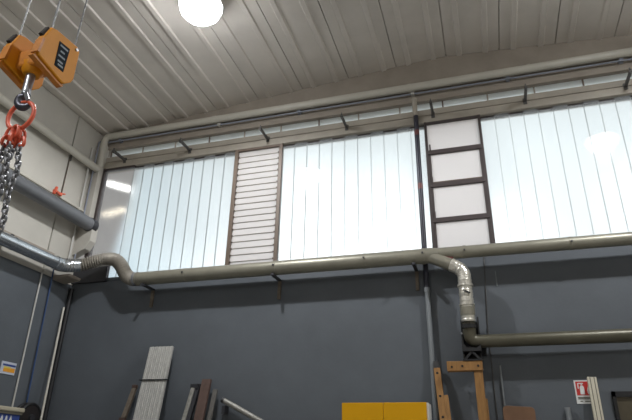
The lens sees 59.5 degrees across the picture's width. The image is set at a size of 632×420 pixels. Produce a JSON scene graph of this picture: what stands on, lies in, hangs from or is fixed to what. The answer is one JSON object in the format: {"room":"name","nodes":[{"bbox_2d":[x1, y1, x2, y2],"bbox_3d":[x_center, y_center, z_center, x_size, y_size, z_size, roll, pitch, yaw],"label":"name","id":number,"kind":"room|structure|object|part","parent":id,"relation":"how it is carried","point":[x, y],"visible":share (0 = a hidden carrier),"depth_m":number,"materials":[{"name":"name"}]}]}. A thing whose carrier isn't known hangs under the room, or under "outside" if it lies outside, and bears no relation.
{"room":"industrial workshop","nodes":[
{"label":"industrial workshop","id":0,"kind":"room"},
{"bbox_2d":[14,93,30,110],"bbox_3d":[-2.245,-0.836,4.249,0.147,0.174,0.065,-1,-25,4],"label":"hook","id":1,"kind":"object","parent":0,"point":[18,105],"depth_m":4.22,"materials":[{"name":"grey metal"}]},
{"bbox_2d":[0,50,103,410],"bbox_3d":[-7.855,-1.401,4.548,0.300,9.400,16.800,-6,-26,16],"label":"wall","id":2,"kind":"structure","parent":0,"point":[43,160],"depth_m":11.09,"materials":[{"name":"white metal"}]},
{"bbox_2d":[0,361,16,375],"bbox_3d":[-5.644,2.901,10.132,0.018,0.215,0.340,-6,-26,16],"label":"wall sign","id":3,"kind":"object","parent":2,"relation":"attached to","point":[6,367],"visible":1,"depth_m":10.12,"materials":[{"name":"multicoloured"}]},
{"bbox_2d":[3,366,14,372],"bbox_3d":[-5.632,2.930,10.140,0.005,0.090,0.265,-6,-26,16],"label":"picture","id":4,"kind":"object","parent":3,"relation":"attached to","point":[6,369],"depth_m":10.14,"materials":[{"name":"orange paper"}]},
{"bbox_2d":[0,405,24,419],"bbox_3d":[-5.588,3.787,9.530,0.272,0.775,1.020,-6,-26,16],"label":"wall box","id":5,"kind":"object","parent":2,"relation":"attached to","point":[6,412],"visible":1,"depth_m":9.79,"materials":[{"name":"blue"}]},
{"bbox_3d":[-5.581,3.469,9.675,0.272,0.075,1.020,-6,-26,16],"label":"lid","id":6,"kind":"part","parent":5,"relation":"part of","materials":[{"name":"white plastic"}]},
{"bbox_2d":[11,272,42,406],"bbox_3d":[-5.559,3.565,10.095,0.032,5.050,0.074,-6,-26,16],"label":"conduit","id":7,"kind":"object","parent":2,"relation":"attached to","point":[41,272],"visible":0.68,"depth_m":10.57,"materials":[{"name":"grey metal"}]},
{"bbox_2d":[0,228,54,254],"bbox_3d":[-7.742,-2.233,4.635,0.060,0.050,15.750,-6,-26,16],"label":"trim","id":8,"kind":"structure","parent":2,"relation":"attached to","point":[0,228],"depth_m":10.89,"materials":[{"name":"white metal"}]},
{"bbox_2d":[17,402,40,419],"bbox_3d":[-5.374,3.869,10.284,0.252,0.544,0.544,-6,-26,16],"label":"hose reel","id":9,"kind":"object","parent":2,"relation":"attached to","point":[32,410],"visible":0.77,"depth_m":10.27,"materials":[{"name":"black plastic"}]},
{"bbox_2d":[26,270,53,401],"bbox_3d":[-5.431,2.355,10.933,0.086,2.751,0.043,21,-31,-37],"label":"air hose","id":10,"kind":"object","parent":9,"relation":"attached to","point":[53,270],"visible":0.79,"depth_m":10.86,"materials":[{"name":"blue"}]},
{"bbox_2d":[0,231,59,267],"bbox_3d":[-7.587,-2.061,4.418,0.438,0.287,15.600,-6,-26,16],"label":"air duct","id":11,"kind":"object","parent":2,"relation":"attached to","point":[9,241],"visible":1,"depth_m":10.36,"materials":[{"name":"silver metal"}]},
{"bbox_2d":[1,161,85,211],"bbox_3d":[-7.615,-3.227,5.415,0.080,0.050,16.380,-6,-26,16],"label":"trim","id":12,"kind":"structure","parent":2,"relation":"attached to","point":[10,166],"depth_m":11.38,"materials":[{"name":"beige metal"}]},
{"bbox_2d":[0,163,98,230],"bbox_3d":[-7.434,-2.920,5.225,0.468,0.328,16.400,-6,-26,16],"label":"air duct","id":13,"kind":"object","parent":2,"relation":"attached to","point":[24,186],"visible":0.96,"depth_m":11.06,"materials":[{"name":"grey metal"}]},
{"bbox_2d":[52,186,65,195],"bbox_3d":[-5.439,-0.364,11.706,0.070,0.189,0.335,-6,-26,16],"label":"clamp","id":14,"kind":"object","parent":2,"relation":"attached to","point":[55,190],"visible":1,"depth_m":11.63,"materials":[{"name":"red metal"}]},
{"bbox_2d":[61,157,70,192],"bbox_3d":[-5.472,-0.748,12.084,0.020,0.950,0.020,-18,-31,36],"label":"cable","id":15,"kind":"object","parent":2,"relation":"attached to","point":[70,157],"visible":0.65,"depth_m":12.07,"materials":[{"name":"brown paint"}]},
{"bbox_2d":[53,274,80,283],"bbox_3d":[-5.188,1.442,11.512,0.414,0.098,0.370,-6,-26,16],"label":"trim","id":16,"kind":"structure","parent":2,"relation":"attached to","point":[64,278],"depth_m":11.44,"materials":[{"name":"grey metal"}]},
{"bbox_2d":[68,147,93,258],"bbox_3d":[-5.273,-0.187,12.403,0.042,2.800,0.044,-6,-26,16],"label":"conduit","id":17,"kind":"object","parent":2,"relation":"attached to","point":[85,181],"visible":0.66,"depth_m":12.40,"materials":[{"name":"grey metal"}]},
{"bbox_2d":[112,148,126,162],"bbox_3d":[-4.550,-1.258,12.778,0.070,0.150,0.492,-6,-26,16],"label":"bracket arm","id":18,"kind":"object","parent":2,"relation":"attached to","point":[113,150],"visible":1,"depth_m":12.78,"materials":[{"name":"grey metal"}]},
{"bbox_3d":[-4.553,-1.269,12.772,0.050,0.065,0.470,-6,-26,16],"label":"arm","id":19,"kind":"part","parent":18,"relation":"part of","materials":[{"name":"grey metal"}]},
{"bbox_2d":[179,138,191,153],"bbox_3d":[-2.914,-1.434,12.311,0.070,0.150,0.492,-6,-26,16],"label":"bracket arm","id":20,"kind":"object","parent":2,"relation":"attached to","point":[180,140],"visible":1,"depth_m":12.32,"materials":[{"name":"grey metal"}]},
{"bbox_3d":[-2.917,-1.445,12.305,0.050,0.065,0.470,-6,-26,16],"label":"arm","id":21,"kind":"part","parent":20,"relation":"part of","materials":[{"name":"grey metal"}]},
{"bbox_2d":[259,125,269,141],"bbox_3d":[-1.106,-1.629,11.796,0.070,0.150,0.492,-6,-26,16],"label":"bracket arm","id":22,"kind":"object","parent":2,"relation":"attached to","point":[260,128],"visible":1,"depth_m":11.81,"materials":[{"name":"grey metal"}]},
{"bbox_2d":[0,47,631,171],"bbox_3d":[0.269,-5.413,3.845,16.450,1.128,16.465,-6,-26,16],"label":"pipe","id":23,"kind":"object","parent":2,"relation":"attached to","point":[627,52],"visible":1,"depth_m":11.49,"materials":[{"name":"beige metal"}]},
{"bbox_2d":[340,112,348,130],"bbox_3d":[0.577,-1.810,11.315,0.070,0.150,0.492,-6,-26,16],"label":"bracket arm","id":24,"kind":"object","parent":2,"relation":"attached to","point":[341,115],"visible":1,"depth_m":11.30,"materials":[{"name":"grey metal"}]},
{"bbox_3d":[0.574,-1.821,11.309,0.050,0.065,0.470,-6,-26,16],"label":"arm","id":25,"kind":"part","parent":24,"relation":"part of","materials":[{"name":"grey metal"}]},
{"bbox_2d":[104,85,631,168],"bbox_3d":[2.706,-1.814,11.010,17.060,0.160,0.262,-6,-26,16],"label":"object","id":26,"kind":"structure","parent":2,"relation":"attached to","point":[613,92],"depth_m":11.27,"materials":[{"name":"beige paint"}]},
{"bbox_2d":[106,79,631,162],"bbox_3d":[2.713,-1.966,11.091,17.060,0.135,0.240,-6,-26,16],"label":"trim","id":27,"kind":"structure","parent":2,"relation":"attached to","point":[615,84],"depth_m":11.34,"materials":[{"name":"beige paint"}]},
{"bbox_2d":[429,99,434,117],"bbox_3d":[2.270,-1.992,10.832,0.070,0.150,0.492,-6,-26,16],"label":"bracket arm","id":28,"kind":"object","parent":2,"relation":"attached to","point":[430,101],"visible":1,"depth_m":10.85,"materials":[{"name":"grey metal"}]},
{"bbox_3d":[2.267,-2.003,10.825,0.050,0.065,0.470,-6,-26,16],"label":"arm","id":29,"kind":"part","parent":28,"relation":"part of","materials":[{"name":"grey metal"}]},
{"bbox_2d":[523,84,526,104],"bbox_3d":[3.925,-2.170,10.360,0.070,0.150,0.492,-6,-26,16],"label":"bracket arm","id":30,"kind":"object","parent":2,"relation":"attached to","point":[525,86],"visible":1,"depth_m":10.35,"materials":[{"name":"grey metal"}]},
{"bbox_3d":[3.922,-2.182,10.353,0.050,0.065,0.470,-6,-26,16],"label":"arm","id":31,"kind":"part","parent":30,"relation":"part of","materials":[{"name":"grey metal"}]},
{"bbox_2d":[622,67,631,89],"bbox_3d":[5.580,-2.349,9.888,0.070,0.150,0.492,-6,-26,16],"label":"bracket arm","id":32,"kind":"object","parent":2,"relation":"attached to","point":[625,85],"visible":1,"depth_m":9.89,"materials":[{"name":"grey metal"}]},
{"bbox_3d":[5.577,-2.360,9.881,0.050,0.065,0.470,-6,-26,16],"label":"arm","id":33,"kind":"part","parent":32,"relation":"part of","materials":[{"name":"grey metal"}]},
{"bbox_2d":[0,0,631,135],"bbox_3d":[0.279,-6.357,4.183,16.737,0.868,16.720,-6,-26,16],"label":"ceiling","id":34,"kind":"structure","parent":0,"point":[141,63],"depth_m":10.81,"materials":[{"name":"white metal"}]},
{"bbox_2d":[0,0,87,110],"bbox_3d":[-2.174,-3.099,5.290,0.389,5.158,0.412,-6,-26,16],"label":"hook block","id":35,"kind":"object","parent":34,"relation":"hanging from","point":[52,56],"visible":0.99,"depth_m":4.34,"materials":[{"name":"orange metal"}]},
{"bbox_2d":[0,100,35,235],"bbox_3d":[-2.249,-0.159,3.938,0.256,1.491,0.127,-6,-26,16],"label":"sling","id":36,"kind":"object","parent":35,"relation":"hanging from","point":[14,139],"visible":0.98,"depth_m":4.04,"materials":[{"name":"red paint"}]},
{"bbox_3d":[-2.332,0.013,3.864,0.065,1.116,0.074,21,-31,-37],"label":"chain leg","id":37,"kind":"part","parent":36,"relation":"part of","materials":[{"name":"metal"}]},
{"bbox_3d":[-2.236,-0.006,3.833,0.071,1.116,0.064,-6,-26,16],"label":"chain leg","id":38,"kind":"part","parent":36,"relation":"part of","materials":[{"name":"metal"}]},
{"bbox_3d":[-2.274,0.021,3.893,0.057,1.117,0.067,22,-32,-38],"label":"chain leg","id":39,"kind":"part","parent":36,"relation":"part of","materials":[{"name":"metal"}]},
{"bbox_3d":[-2.178,0.013,3.856,0.090,1.117,0.064,-6,-26,16],"label":"chain leg","id":40,"kind":"part","parent":36,"relation":"part of","materials":[{"name":"metal"}]},
{"bbox_3d":[-2.030,-1.225,4.412,0.005,0.242,0.116,-6,-26,16],"label":"rating plate","id":41,"kind":"part","parent":35,"relation":"part of","materials":[{"name":"grey metal"}]},
{"bbox_2d":[179,0,222,25],"bbox_3d":[-2.005,-3.541,9.623,0.760,0.575,0.760,-6,-26,16],"label":"lamp","id":42,"kind":"object","parent":34,"relation":"hanging from","point":[197,12],"visible":1,"depth_m":9.45,"materials":[{"name":"white paint"}]},
{"bbox_2d":[47,245,631,419],"bbox_3d":[2.606,3.108,8.802,17.060,5.140,0.300,-6,-26,16],"label":"wall","id":43,"kind":"structure","parent":0,"point":[331,339],"depth_m":9.68,"materials":[{"name":"grey paint"}]},
{"bbox_2d":[71,165,135,283],"bbox_3d":[-4.732,0.288,12.417,1.030,2.810,0.160,-6,-26,16],"label":"window","id":44,"kind":"structure","parent":43,"relation":"in","point":[115,186],"depth_m":12.45,"materials":[{"name":"grey glass"}]},
{"bbox_2d":[106,277,119,280],"bbox_3d":[2.876,0.738,9.762,15.980,0.060,0.280,-6,-26,16],"label":"trim","id":45,"kind":"structure","parent":43,"relation":"attached to","point":[110,278],"depth_m":11.68,"materials":[{"name":"grey paint"}]},
{"bbox_2d":[140,283,154,307],"bbox_3d":[-3.380,1.706,11.034,0.056,0.378,0.445,-6,-26,16],"label":"bracket","id":46,"kind":"object","parent":43,"relation":"attached to","point":[141,284],"visible":1,"depth_m":11.15,"materials":[{"name":"grey metal"}]},
{"bbox_3d":[-3.378,1.548,11.098,0.056,0.038,0.430,-6,-26,16],"label":"arm","id":47,"kind":"part","parent":46,"relation":"part of","materials":[{"name":"grey metal"}]},
{"bbox_2d":[115,152,234,276],"bbox_3d":[-2.998,0.086,11.986,2.563,2.730,0.100,-6,-26,16],"label":"window","id":48,"kind":"structure","parent":43,"relation":"in","point":[177,216],"depth_m":11.93,"materials":[{"name":"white glass"}]},
{"bbox_3d":[-2.964,-1.114,12.565,2.560,0.065,0.040,-6,-26,16],"label":"head rail","id":49,"kind":"part","parent":48,"relation":"part of","materials":[{"name":"grey paint"}]},
{"bbox_2d":[221,406,228,414],"bbox_3d":[-1.602,3.534,9.751,0.055,0.140,0.180,-6,-26,16],"label":"wall hook","id":50,"kind":"object","parent":43,"relation":"attached to","point":[225,409],"visible":0.93,"depth_m":9.70,"materials":[{"name":"grey metal"}]},
{"bbox_2d":[225,143,283,264],"bbox_3d":[-1.254,-0.108,11.463,1.105,2.738,0.110,-6,-26,16],"label":"window","id":51,"kind":"structure","parent":43,"relation":"in","point":[253,226],"depth_m":11.44,"materials":[{"name":"white glass"}]},
{"bbox_2d":[270,273,281,298],"bbox_3d":[-0.749,1.423,10.283,0.056,0.378,0.445,-6,-26,16],"label":"bracket","id":52,"kind":"object","parent":43,"relation":"attached to","point":[273,275],"visible":1,"depth_m":10.40,"materials":[{"name":"grey metal"}]},
{"bbox_3d":[-0.748,1.265,10.347,0.056,0.038,0.430,-6,-26,16],"label":"arm","id":53,"kind":"part","parent":52,"relation":"part of","materials":[{"name":"grey metal"}]},
{"bbox_2d":[133,232,631,285],"bbox_3d":[3.378,0.721,9.112,14.660,0.472,0.311,-6,-26,16],"label":"air duct","id":54,"kind":"object","parent":52,"relation":"on","point":[444,257],"visible":0.96,"depth_m":9.69,"materials":[{"name":"grey metal"}]},
{"bbox_2d":[50,252,136,285],"bbox_3d":[-4.464,1.195,11.346,1.846,0.766,0.561,3,-24,-3],"label":"flexible duct","id":55,"kind":"object","parent":54,"relation":"attached to","point":[123,270],"visible":0.93,"depth_m":11.33,"materials":[{"name":"metal"}]},
{"bbox_2d":[277,125,432,260],"bbox_3d":[0.713,-0.313,10.927,2.993,2.730,0.100,-6,-26,16],"label":"window","id":56,"kind":"structure","parent":43,"relation":"in","point":[350,194],"depth_m":10.86,"materials":[{"name":"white glass"}]},
{"bbox_3d":[0.747,-1.513,11.506,2.990,0.065,0.040,-6,-26,16],"label":"head rail","id":57,"kind":"part","parent":56,"relation":"part of","materials":[{"name":"grey metal"}]},
{"bbox_2d":[412,262,419,290],"bbox_3d":[1.728,1.156,9.576,0.056,0.378,0.445,-6,-26,16],"label":"bracket","id":58,"kind":"object","parent":43,"relation":"attached to","point":[413,263],"visible":1,"depth_m":9.69,"materials":[{"name":"grey metal"}]},
{"bbox_3d":[1.729,0.999,9.640,0.056,0.038,0.430,-6,-26,16],"label":"arm","id":59,"kind":"part","parent":58,"relation":"part of","materials":[{"name":"grey metal"}]},
{"bbox_2d":[412,97,438,419],"bbox_3d":[1.915,1.584,9.483,0.109,8.450,0.105,-6,-26,16],"label":"downpipe","id":60,"kind":"object","parent":43,"relation":"attached to","point":[414,100],"visible":0.98,"depth_m":9.86,"materials":[{"name":"grey metal"}]},
{"bbox_2d":[412,97,417,115],"bbox_3d":[1.992,-2.064,11.147,0.098,0.430,0.100,-6,-26,16],"label":"socket","id":61,"kind":"object","parent":60,"relation":"attached to","point":[414,100],"depth_m":11.11,"materials":[{"name":"beige paint"}]},
{"bbox_2d":[424,287,429,292],"bbox_3d":[1.923,1.387,9.568,0.098,0.080,0.100,-6,-26,16],"label":"socket","id":62,"kind":"object","parent":60,"relation":"attached to","point":[426,289],"depth_m":9.53,"materials":[{"name":"grey metal"}]},
{"bbox_2d":[433,361,438,367],"bbox_3d":[1.952,2.510,8.970,0.080,0.100,0.070,-6,-26,16],"label":"clip","id":63,"kind":"object","parent":60,"relation":"attached to","point":[436,363],"visible":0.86,"depth_m":8.94,"materials":[{"name":"grey metal"}]},
{"bbox_2d":[424,114,495,247],"bbox_3d":[2.647,-0.537,10.340,1.080,2.730,0.135,-6,-26,16],"label":"window","id":64,"kind":"structure","parent":43,"relation":"in","point":[458,187],"depth_m":10.29,"materials":[{"name":"white glass"}]},
{"bbox_3d":[2.665,-1.448,10.746,0.980,0.675,0.010,-6,-26,16],"label":"sash","id":65,"kind":"part","parent":64,"relation":"part of","materials":[{"name":"white glass"}]},
{"bbox_3d":[2.655,-1.145,10.598,0.986,0.090,0.090,-6,-26,16],"label":"sash rail","id":66,"kind":"part","parent":64,"relation":"part of","materials":[{"name":"metal"}]},
{"bbox_3d":[2.651,-0.818,10.460,0.980,0.710,0.010,-6,-26,16],"label":"sash","id":67,"kind":"part","parent":64,"relation":"part of","materials":[{"name":"white glass"}]},
{"bbox_3d":[2.641,-0.499,10.304,0.986,0.090,0.090,-6,-26,16],"label":"sash rail","id":68,"kind":"part","parent":64,"relation":"part of","materials":[{"name":"grey paint"}]},
{"bbox_3d":[2.636,-0.167,10.163,0.980,0.720,0.010,-6,-26,16],"label":"sash","id":69,"kind":"part","parent":64,"relation":"part of","materials":[{"name":"white glass"}]},
{"bbox_3d":[2.626,0.156,10.006,0.986,0.090,0.090,-6,-26,16],"label":"sash rail","id":70,"kind":"part","parent":64,"relation":"part of","materials":[{"name":"grey paint"}]},
{"bbox_3d":[2.623,0.431,9.891,0.980,0.595,0.010,-6,-26,16],"label":"sash","id":71,"kind":"part","parent":64,"relation":"part of","materials":[{"name":"white glass"}]},
{"bbox_2d":[482,348,486,355],"bbox_3d":[2.719,2.221,8.947,0.070,0.280,0.105,-6,-26,16],"label":"hanger","id":72,"kind":"object","parent":43,"relation":"attached to","point":[484,351],"visible":0.36,"depth_m":8.87,"materials":[{"name":"black metal"}]},
{"bbox_2d":[483,257,497,419],"bbox_3d":[2.830,3.031,8.573,0.084,5.100,0.014,-6,-26,16],"label":"cable","id":73,"kind":"object","parent":43,"relation":"attached to","point":[483,257],"visible":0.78,"depth_m":8.99,"materials":[{"name":"grey metal"}]},
{"bbox_2d":[499,365,505,405],"bbox_3d":[2.895,3.902,8.131,0.035,3.150,0.032,-6,-26,16],"label":"conduit","id":74,"kind":"object","parent":43,"relation":"attached to","point":[502,387],"visible":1,"depth_m":8.64,"materials":[{"name":"grey metal"}]},
{"bbox_2d":[480,95,631,242],"bbox_3d":[5.933,-0.875,9.438,5.768,2.730,0.100,-6,-26,16],"label":"window","id":75,"kind":"structure","parent":43,"relation":"in","point":[559,171],"depth_m":9.84,"materials":[{"name":"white glass"}]},
{"bbox_3d":[5.967,-2.075,10.016,5.765,0.065,0.040,-6,-26,16],"label":"head rail","id":76,"kind":"part","parent":75,"relation":"part of","materials":[{"name":"grey paint"}]},
{"bbox_2d":[573,380,590,403],"bbox_3d":[4.049,2.736,8.311,0.275,0.340,0.016,-6,-26,16],"label":"sign","id":77,"kind":"object","parent":43,"relation":"attached to","point":[581,386],"visible":0.74,"depth_m":8.32,"materials":[{"name":"white paint"}]},
{"bbox_3d":[4.049,2.689,8.329,0.235,0.200,0.004,-6,-26,16],"label":"red panel","id":78,"kind":"part","parent":77,"relation":"part of","materials":[{"name":"red plastic"}]},
{"bbox_2d":[611,391,631,419],"bbox_3d":[5.003,3.073,7.811,1.325,0.980,0.065,-6,-26,16],"label":"framed board","id":79,"kind":"object","parent":43,"relation":"attached to","point":[622,400],"visible":1,"depth_m":8.08,"materials":[{"name":"black wood"}]},
{"bbox_3d":[5.007,3.087,7.817,1.245,0.860,0.020,-6,-26,16],"label":"panel","id":80,"kind":"part","parent":79,"relation":"part of","materials":[{"name":"beige wood"}]},
{"bbox_2d":[108,35,631,156],"bbox_3d":[2.737,-2.793,11.488,17.060,1.290,0.300,-6,-26,16],"label":"wall","id":81,"kind":"structure","parent":0,"point":[448,66],"depth_m":11.46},
{"bbox_2d":[72,144,108,257],"bbox_3d":[-5.052,-0.265,12.659,0.400,2.836,0.270,-6,-26,16],"label":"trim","id":82,"kind":"structure","parent":81,"relation":"attached to","point":[85,241],"depth_m":12.27,"materials":[{"name":"white metal"}]},
{"bbox_2d":[74,58,631,258],"bbox_3d":[2.644,-1.080,10.428,16.392,3.110,0.217,-6,-26,16],"label":"cable conduit","id":83,"kind":"object","parent":81,"relation":"attached to","point":[621,60],"visible":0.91,"depth_m":11.61,"materials":[{"name":"grey"}]},
{"bbox_2d":[110,73,631,156],"bbox_3d":[2.822,-2.183,11.123,16.224,0.300,0.035,-6,-26,16],"label":"window","id":84,"kind":"structure","parent":81,"relation":"in","point":[583,82],"depth_m":11.50,"materials":[{"name":"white glass"}]},
{"bbox_3d":[-4.512,-1.393,13.216,0.860,0.300,0.006,-6,-26,16],"label":"pane","id":85,"kind":"part","parent":84,"relation":"part of","materials":[{"name":"clear glass"}]},
{"bbox_3d":[-3.680,-1.482,12.979,0.860,0.300,0.006,-6,-26,16],"label":"pane","id":86,"kind":"part","parent":84,"relation":"part of","materials":[{"name":"clear glass"}]},
{"bbox_3d":[-2.848,-1.572,12.741,0.860,0.300,0.006,-6,-26,16],"label":"pane","id":87,"kind":"part","parent":84,"relation":"part of","materials":[{"name":"clear glass"}]},
{"bbox_3d":[-2.016,-1.662,12.504,0.860,0.300,0.006,-6,-26,16],"label":"pane","id":88,"kind":"part","parent":84,"relation":"part of","materials":[{"name":"clear glass"}]},
{"bbox_3d":[-1.184,-1.751,12.266,0.860,0.300,0.006,-6,-26,16],"label":"pane","id":89,"kind":"part","parent":84,"relation":"part of","materials":[{"name":"clear glass"}]},
{"bbox_3d":[-0.352,-1.841,12.029,0.860,0.300,0.006,-6,-26,16],"label":"pane","id":90,"kind":"part","parent":84,"relation":"part of","materials":[{"name":"clear glass"}]},
{"bbox_3d":[0.481,-1.931,11.791,0.860,0.300,0.006,-6,-26,16],"label":"pane","id":91,"kind":"part","parent":84,"relation":"part of","materials":[{"name":"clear glass"}]},
{"bbox_3d":[1.313,-2.020,11.554,0.860,0.300,0.006,-6,-26,16],"label":"pane","id":92,"kind":"part","parent":84,"relation":"part of","materials":[{"name":"clear glass"}]},
{"bbox_3d":[2.145,-2.110,11.316,0.860,0.300,0.006,-6,-26,16],"label":"pane","id":93,"kind":"part","parent":84,"relation":"part of","materials":[{"name":"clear glass"}]},
{"bbox_3d":[2.977,-2.199,11.079,0.860,0.300,0.006,-6,-26,16],"label":"pane","id":94,"kind":"part","parent":84,"relation":"part of","materials":[{"name":"clear glass"}]},
{"bbox_3d":[3.809,-2.289,10.841,0.860,0.300,0.006,-6,-26,16],"label":"pane","id":95,"kind":"part","parent":84,"relation":"part of","materials":[{"name":"clear glass"}]},
{"bbox_3d":[4.641,-2.378,10.604,0.860,0.300,0.006,-6,-26,16],"label":"pane","id":96,"kind":"part","parent":84,"relation":"part of","materials":[{"name":"clear glass"}]},
{"bbox_3d":[5.473,-2.468,10.367,0.860,0.300,0.006,-6,-26,16],"label":"pane","id":97,"kind":"part","parent":84,"relation":"part of","materials":[{"name":"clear glass"}]},
{"bbox_3d":[0.107,2.164,0.403,17.060,0.200,17.100,-6,-26,16],"label":"floor","id":98,"kind":"structure","parent":0,"visible":0},
{"bbox_2d":[40,307,64,419],"bbox_3d":[-5.104,3.941,10.260,0.066,4.528,0.911,15,-28,-27],"label":"leaning pole","id":99,"kind":"object","parent":98,"relation":"on","point":[63,309],"visible":1,"depth_m":10.84,"materials":[{"name":"beige plastic"}]},
{"bbox_2d":[42,288,73,419],"bbox_3d":[-5.277,3.943,10.793,0.090,4.950,0.090,-6,-26,16],"label":"pipe","id":100,"kind":"object","parent":98,"relation":"on","point":[70,294],"visible":0.88,"depth_m":11.21,"materials":[{"name":"black metal"}]},
{"bbox_2d":[119,385,137,419],"bbox_3d":[-3.626,4.478,9.460,0.133,2.959,0.924,-12,-27,26],"label":"batten","id":101,"kind":"object","parent":98,"relation":"on","point":[134,387],"visible":1,"depth_m":10.18,"materials":[{"name":"brown wood"}]},
{"bbox_2d":[133,346,173,419],"bbox_3d":[-3.019,4.058,9.340,0.575,3.649,1.185,0,-25,3],"label":"bundle","id":102,"kind":"object","parent":98,"relation":"on","point":[153,385],"visible":1,"depth_m":10.05,"materials":[{"name":"metal"}]},
{"bbox_2d":[182,384,200,419],"bbox_3d":[-2.402,4.361,9.143,0.172,2.960,0.961,-10,-27,24],"label":"bar","id":103,"kind":"object","parent":98,"relation":"on","point":[195,388],"visible":0.96,"depth_m":9.87,"materials":[{"name":"metal"}]},
{"bbox_3d":[-2.449,4.352,9.126,0.077,2.950,0.889,-11,-27,26],"label":"leg","id":104,"kind":"part","parent":103,"relation":"part of","materials":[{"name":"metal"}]},
{"bbox_2d":[194,379,211,419],"bbox_3d":[-2.097,4.288,9.053,0.178,3.025,0.833,-5,-25,13],"label":"bar","id":105,"kind":"object","parent":98,"relation":"on","point":[200,411],"visible":1,"depth_m":9.77,"materials":[{"name":"brown wood"}]},
{"bbox_2d":[206,389,217,419],"bbox_3d":[-1.944,4.348,8.972,0.086,2.850,0.889,-5,-25,14],"label":"strip","id":106,"kind":"object","parent":98,"relation":"on","point":[215,391],"visible":1,"depth_m":9.74,"materials":[{"name":"grey metal"}]},
{"bbox_2d":[220,397,262,419],"bbox_3d":[0.948,4.263,8.488,5.570,2.714,0.104,-6,-26,16],"label":"tube","id":107,"kind":"object","parent":98,"relation":"on","point":[224,400],"visible":1,"depth_m":9.60,"materials":[{"name":"metal"}]},
{"bbox_2d":[342,402,431,419],"bbox_3d":[1.076,4.199,8.148,1.345,2.550,0.410,-6,-26,16],"label":"tall cabinet","id":108,"kind":"object","parent":98,"relation":"on","point":[383,410],"visible":1,"depth_m":8.46,"materials":[{"name":"yellow metal"}]},
{"bbox_3d":[0.699,4.135,8.120,0.652,2.470,0.030,-6,-26,16],"label":"door","id":109,"kind":"part","parent":108,"relation":"part of","materials":[{"name":"yellow paint"}]},
{"bbox_3d":[1.330,4.066,7.940,0.657,2.470,0.030,-6,-26,16],"label":"door","id":110,"kind":"part","parent":108,"relation":"part of","materials":[{"name":"yellow paint"}]},
{"bbox_2d":[434,368,450,419],"bbox_3d":[1.990,3.864,8.042,0.170,3.122,0.594,5,-25,-8],"label":"plank","id":111,"kind":"object","parent":98,"relation":"on","point":[443,400],"visible":1,"depth_m":8.61,"materials":[{"name":"brown wood"}]},
{"bbox_2d":[447,360,489,419],"bbox_3d":[2.316,3.834,8.042,0.560,3.178,0.167,-6,-26,16],"label":"wooden frame","id":112,"kind":"object","parent":98,"relation":"on","point":[476,367],"visible":1,"depth_m":8.50,"materials":[{"name":"brown wood"}]},
{"bbox_2d":[460,317,482,361],"bbox_3d":[2.483,2.068,8.857,0.290,0.727,0.333,-6,-26,16],"label":"stand","id":113,"kind":"object","parent":112,"relation":"on","point":[470,353],"visible":0.68,"depth_m":8.80,"materials":[{"name":"black metal"}]},
{"bbox_2d":[462,321,631,347],"bbox_3d":[6.379,1.566,7.780,8.367,0.457,0.304,-6,-26,16],"label":"air duct","id":114,"kind":"object","parent":113,"relation":"on","point":[606,335],"visible":0.95,"depth_m":8.49,"materials":[{"name":"grey metal"}]},
{"bbox_2d":[450,259,475,321],"bbox_3d":[2.418,1.321,9.122,0.358,1.068,0.276,-6,-26,16],"label":"duct","id":115,"kind":"object","parent":114,"relation":"on","point":[467,305],"visible":0.98,"depth_m":9.01,"materials":[{"name":"silver metal"}]},
{"bbox_3d":[2.502,3.886,7.970,0.145,3.031,0.140,-6,-26,16],"label":"post","id":116,"kind":"part","parent":112,"relation":"part of","materials":[{"name":"orange wood"}]},
{"bbox_2d":[503,406,535,419],"bbox_3d":[2.988,4.074,7.744,0.470,2.520,0.040,-6,-26,16],"label":"leaning board","id":117,"kind":"object","parent":98,"relation":"on","point":[509,412],"visible":1,"depth_m":8.20,"materials":[{"name":"brown wood"}]},
{"bbox_2d":[564,407,571,419],"bbox_3d":[3.735,4.087,7.723,0.098,2.510,0.084,-6,-26,16],"label":"post","id":118,"kind":"object","parent":98,"relation":"on","point":[567,409],"visible":1,"depth_m":8.19,"materials":[{"name":"grey metal"}]},
{"bbox_2d":[587,377,603,419],"bbox_3d":[3.903,3.668,7.295,0.131,2.945,0.952,-10,-27,23],"label":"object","id":119,"kind":"object","parent":98,"relation":"on","point":[596,405],"visible":1,"depth_m":8.03,"materials":[{"name":"beige"}]}
]}

